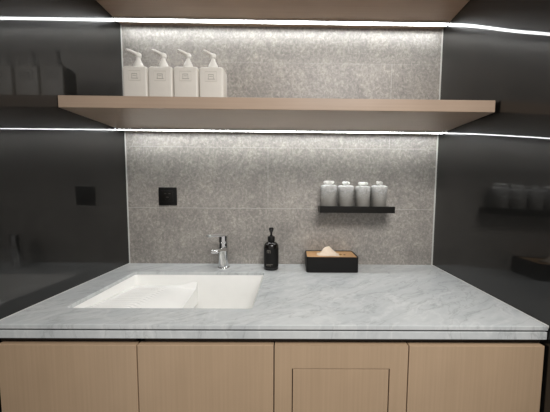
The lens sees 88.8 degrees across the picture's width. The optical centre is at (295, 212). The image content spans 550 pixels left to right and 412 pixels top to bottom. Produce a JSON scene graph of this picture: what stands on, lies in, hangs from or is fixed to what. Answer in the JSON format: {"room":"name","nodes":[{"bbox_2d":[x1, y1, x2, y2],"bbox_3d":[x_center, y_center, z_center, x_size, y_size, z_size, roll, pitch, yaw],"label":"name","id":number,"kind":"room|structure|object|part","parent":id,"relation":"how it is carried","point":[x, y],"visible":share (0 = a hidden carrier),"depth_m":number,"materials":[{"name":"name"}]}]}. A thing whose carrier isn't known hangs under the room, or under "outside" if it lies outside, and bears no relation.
{"room":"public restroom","nodes":[
{"label":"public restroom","id":0,"kind":"room"},
{"bbox_2d":[0,0,128,411],"bbox_3d":[-0.829,-0.086,0.829,0.040,2.450,1.050,0,4,-1],"label":"wall","id":1,"kind":"structure","parent":0,"point":[64,219],"depth_m":0.94,"materials":[{"name":"black glass"}]},
{"bbox_2d":[0,263,128,319],"bbox_3d":[-0.812,0.274,1.063,0.004,0.007,0.638,0,4,-1],"label":"trim","id":2,"kind":"structure","parent":1,"relation":"attached to","point":[128,263],"depth_m":0.95,"materials":[{"name":"silver metal"}]},
{"bbox_2d":[122,25,441,264],"bbox_3d":[-0.064,-0.124,1.410,1.700,2.450,0.100,0,4,-1],"label":"wall","id":3,"kind":"structure","parent":0,"point":[240,186],"depth_m":1.35,"materials":[{"name":"stone"}]},
{"bbox_2d":[120,25,129,262],"bbox_3d":[-0.810,-0.311,1.337,0.004,1.120,0.003,0,4,-1],"label":"trim","id":4,"kind":"structure","parent":3,"relation":"attached to","point":[120,25],"depth_m":1.34,"materials":[{"name":"silver metal"}]},
{"bbox_2d":[158,187,176,204],"bbox_3d":[-0.615,-0.080,1.353,0.087,0.087,0.010,0,4,-1],"label":"wall socket","id":5,"kind":"object","parent":3,"relation":"attached to","point":[167,195],"visible":1,"depth_m":1.35,"materials":[{"name":"black plastic"}]},
{"bbox_2d":[58,95,494,134],"bbox_3d":[-0.059,-0.385,1.149,1.499,0.046,0.380,0,4,-1],"label":"shelf","id":6,"kind":"object","parent":3,"relation":"attached to","point":[114,111],"depth_m":1.01,"materials":[{"name":"beige laminate"}]},
{"bbox_2d":[123,48,148,95],"bbox_3d":[-0.644,-0.535,1.152,0.098,0.241,0.080,0,4,-1],"label":"pump bottle","id":7,"kind":"object","parent":6,"relation":"on","point":[135,77],"visible":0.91,"depth_m":1.12,"materials":[{"name":"white plastic"}]},
{"bbox_2d":[148,49,173,96],"bbox_3d":[-0.542,-0.534,1.154,0.098,0.241,0.080,1,4,0],"label":"pump bottle","id":8,"kind":"object","parent":6,"relation":"on","point":[161,78],"visible":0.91,"depth_m":1.13,"materials":[{"name":"white plastic"}]},
{"bbox_2d":[174,49,199,96],"bbox_3d":[-0.440,-0.534,1.153,0.098,0.241,0.080,0,4,-1],"label":"pump bottle","id":9,"kind":"object","parent":6,"relation":"on","point":[186,78],"visible":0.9,"depth_m":1.12,"materials":[{"name":"white plastic"}]},
{"bbox_2d":[199,50,226,96],"bbox_3d":[-0.338,-0.533,1.156,0.098,0.241,0.080,0,4,0],"label":"pump bottle","id":10,"kind":"object","parent":6,"relation":"on","point":[212,78],"visible":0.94,"depth_m":1.13,"materials":[{"name":"white plastic"}]},
{"bbox_3d":[-0.061,-0.375,1.282,1.492,0.006,0.024,0,4,-1],"label":"led strip","id":11,"kind":"part","parent":6,"relation":"part of","materials":[{"name":"white plastic"}]},
{"bbox_2d":[96,0,469,28],"bbox_3d":[-0.055,-0.868,1.112,1.499,0.046,0.380,0,4,-1],"label":"shelf","id":12,"kind":"object","parent":3,"relation":"attached to","point":[382,10],"depth_m":1.20,"materials":[{"name":"beige laminate"}]},
{"bbox_3d":[-0.057,-0.858,1.257,1.492,0.006,0.028,0,4,-1],"label":"led strip","id":13,"kind":"part","parent":12,"relation":"part of","materials":[{"name":"white plastic"}]},
{"bbox_2d":[318,206,394,212],"bbox_3d":[0.282,-0.018,1.319,0.341,0.030,0.102,0,4,-1],"label":"wall shelf","id":14,"kind":"object","parent":3,"relation":"attached to","point":[322,209],"visible":1,"depth_m":1.27,"materials":[{"name":"black metal"}]},
{"bbox_2d":[321,181,336,205],"bbox_3d":[0.157,-0.091,1.313,0.077,0.120,0.077,0,4,-1],"label":"jar","id":15,"kind":"object","parent":14,"relation":"on","point":[328,193],"visible":0.98,"depth_m":1.28,"materials":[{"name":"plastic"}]},
{"bbox_2d":[338,181,353,205],"bbox_3d":[0.237,-0.089,1.313,0.075,0.118,0.076,-2,5,-25],"label":"jar","id":16,"kind":"object","parent":14,"relation":"on","point":[345,191],"visible":0.98,"depth_m":1.29,"materials":[{"name":"glass"}]},
{"bbox_2d":[355,182,370,205],"bbox_3d":[0.317,-0.087,1.314,0.074,0.116,0.074,0,4,-10],"label":"jar","id":17,"kind":"object","parent":14,"relation":"on","point":[362,192],"visible":0.96,"depth_m":1.29,"materials":[{"name":"glass"}]},
{"bbox_2d":[371,181,387,206],"bbox_3d":[0.393,-0.089,1.315,0.077,0.120,0.077,4,6,38],"label":"jar","id":18,"kind":"object","parent":14,"relation":"on","point":[379,194],"visible":1,"depth_m":1.29,"materials":[{"name":"glass"}]},
{"bbox_2d":[371,188,386,206],"bbox_3d":[0.394,-0.074,1.316,0.072,0.089,0.072,4,6,38],"label":"cup","id":19,"kind":"object","parent":18,"relation":"attached to","point":[378,195],"depth_m":1.29,"materials":[{"name":"grey plastic"}]},
{"bbox_2d":[431,29,442,264],"bbox_3d":[0.685,-0.299,1.352,0.005,1.120,0.003,0,4,-1],"label":"trim","id":20,"kind":"structure","parent":3,"relation":"attached to","point":[442,29],"depth_m":1.36,"materials":[{"name":"silver metal"}]},
{"bbox_2d":[338,188,352,205],"bbox_3d":[0.236,-0.074,1.314,0.071,0.088,0.071,-2,5,-25],"label":"cup","id":21,"kind":"object","parent":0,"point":[345,195],"depth_m":1.29,"materials":[{"name":"glass"}]},
{"bbox_2d":[432,0,549,411],"bbox_3d":[0.721,-0.074,0.845,0.060,2.450,1.050,0,4,-1],"label":"wall","id":22,"kind":"structure","parent":0,"point":[492,221],"depth_m":0.95,"materials":[{"name":"black glass"}]},
{"bbox_2d":[433,265,548,327],"bbox_3d":[0.684,0.286,1.079,0.004,0.007,0.638,0,4,-1],"label":"trim","id":23,"kind":"structure","parent":22,"relation":"attached to","point":[433,265],"depth_m":0.93,"materials":[{"name":"silver metal"}]},
{"bbox_3d":[-0.062,1.226,0.209,1.700,0.060,2.700,0,4,-1],"label":"floor","id":24,"kind":"structure","parent":0,"visible":0},
{"bbox_2d":[0,338,139,411],"bbox_3d":[-0.625,0.717,1.095,0.382,0.810,0.628,0,4,-1],"label":"base cabinet","id":25,"kind":"object","parent":24,"relation":"on","point":[37,374],"visible":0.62,"depth_m":0.76,"materials":[{"name":"beige laminate"}]},
{"bbox_2d":[0,263,547,339],"bbox_3d":[-0.064,0.297,1.072,1.496,0.039,0.637,0,4,-1],"label":"countertop","id":26,"kind":"structure","parent":25,"relation":"on","point":[375,301],"depth_m":0.83,"materials":[{"name":"grey stone"}]},
{"bbox_2d":[73,275,263,341],"bbox_3d":[-0.419,0.388,1.057,0.630,0.198,0.444,0,4,-1],"label":"sink","id":27,"kind":"object","parent":26,"relation":"in","point":[137,291],"visible":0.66,"depth_m":1.24,"materials":[{"name":"white ceramic"}]},
{"bbox_2d":[206,234,229,268],"bbox_3d":[-0.341,0.174,1.249,0.058,0.175,0.182,1,4,4],"label":"faucet","id":28,"kind":"object","parent":26,"relation":"on","point":[222,250],"visible":1,"depth_m":1.29,"materials":[{"name":"silver metal"}]},
{"bbox_3d":[-0.348,0.099,1.247,0.035,0.027,0.157,1,4,12],"label":"lever","id":29,"kind":"part","parent":28,"relation":"part of","materials":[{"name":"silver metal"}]},
{"bbox_3d":[-0.335,0.170,1.233,0.039,0.041,0.150,0,4,-1],"label":"spout","id":30,"kind":"part","parent":28,"relation":"part of","materials":[{"name":"silver metal"}]},
{"bbox_2d":[264,227,278,270],"bbox_3d":[-0.110,0.164,1.289,0.068,0.193,0.068,5,6,44],"label":"soap bottle","id":31,"kind":"object","parent":26,"relation":"on","point":[271,248],"visible":1,"depth_m":1.26,"materials":[{"name":"black plastic"}]},
{"bbox_2d":[305,250,357,272],"bbox_3d":[0.165,0.226,1.313,0.232,0.070,0.143,0,4,-1],"label":"tissue box","id":32,"kind":"object","parent":26,"relation":"on","point":[347,261],"visible":0.96,"depth_m":1.24,"materials":[{"name":"black plastic"}]},
{"bbox_2d":[317,246,338,255],"bbox_3d":[0.153,0.175,1.303,0.107,0.039,0.083,0,4,-1],"label":"tissue","id":33,"kind":"object","parent":32,"relation":"on","point":[327,251],"visible":1,"depth_m":1.29,"materials":[{"name":"paper"}]},
{"bbox_3d":[0.165,0.199,1.311,0.224,0.009,0.135,0,4,-1],"label":"lid","id":34,"kind":"part","parent":32,"relation":"part of","materials":[{"name":"brown wood"}]},
{"bbox_2d":[137,338,274,411],"bbox_3d":[-0.249,0.720,1.099,0.370,0.810,0.628,0,4,-1],"label":"base cabinet","id":35,"kind":"object","parent":24,"relation":"on","point":[175,375],"visible":0.74,"depth_m":0.76,"materials":[{"name":"beige laminate"}]},
{"bbox_2d":[274,339,407,411],"bbox_3d":[0.120,0.723,1.103,0.366,0.810,0.628,0,4,-1],"label":"base cabinet","id":36,"kind":"object","parent":24,"relation":"on","point":[312,375],"visible":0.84,"depth_m":0.77,"materials":[{"name":"beige laminate"}]},
{"bbox_3d":[0.123,0.703,0.796,0.263,0.552,0.017,0,4,-1],"label":"inset panel","id":37,"kind":"part","parent":36,"relation":"part of","materials":[{"name":"beige laminate"}]},
{"bbox_2d":[406,339,544,411],"bbox_3d":[0.493,0.726,1.106,0.378,0.810,0.628,0,4,-1],"label":"base cabinet","id":38,"kind":"object","parent":24,"relation":"on","point":[444,375],"visible":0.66,"depth_m":0.77,"materials":[{"name":"beige laminate"}]}
]}

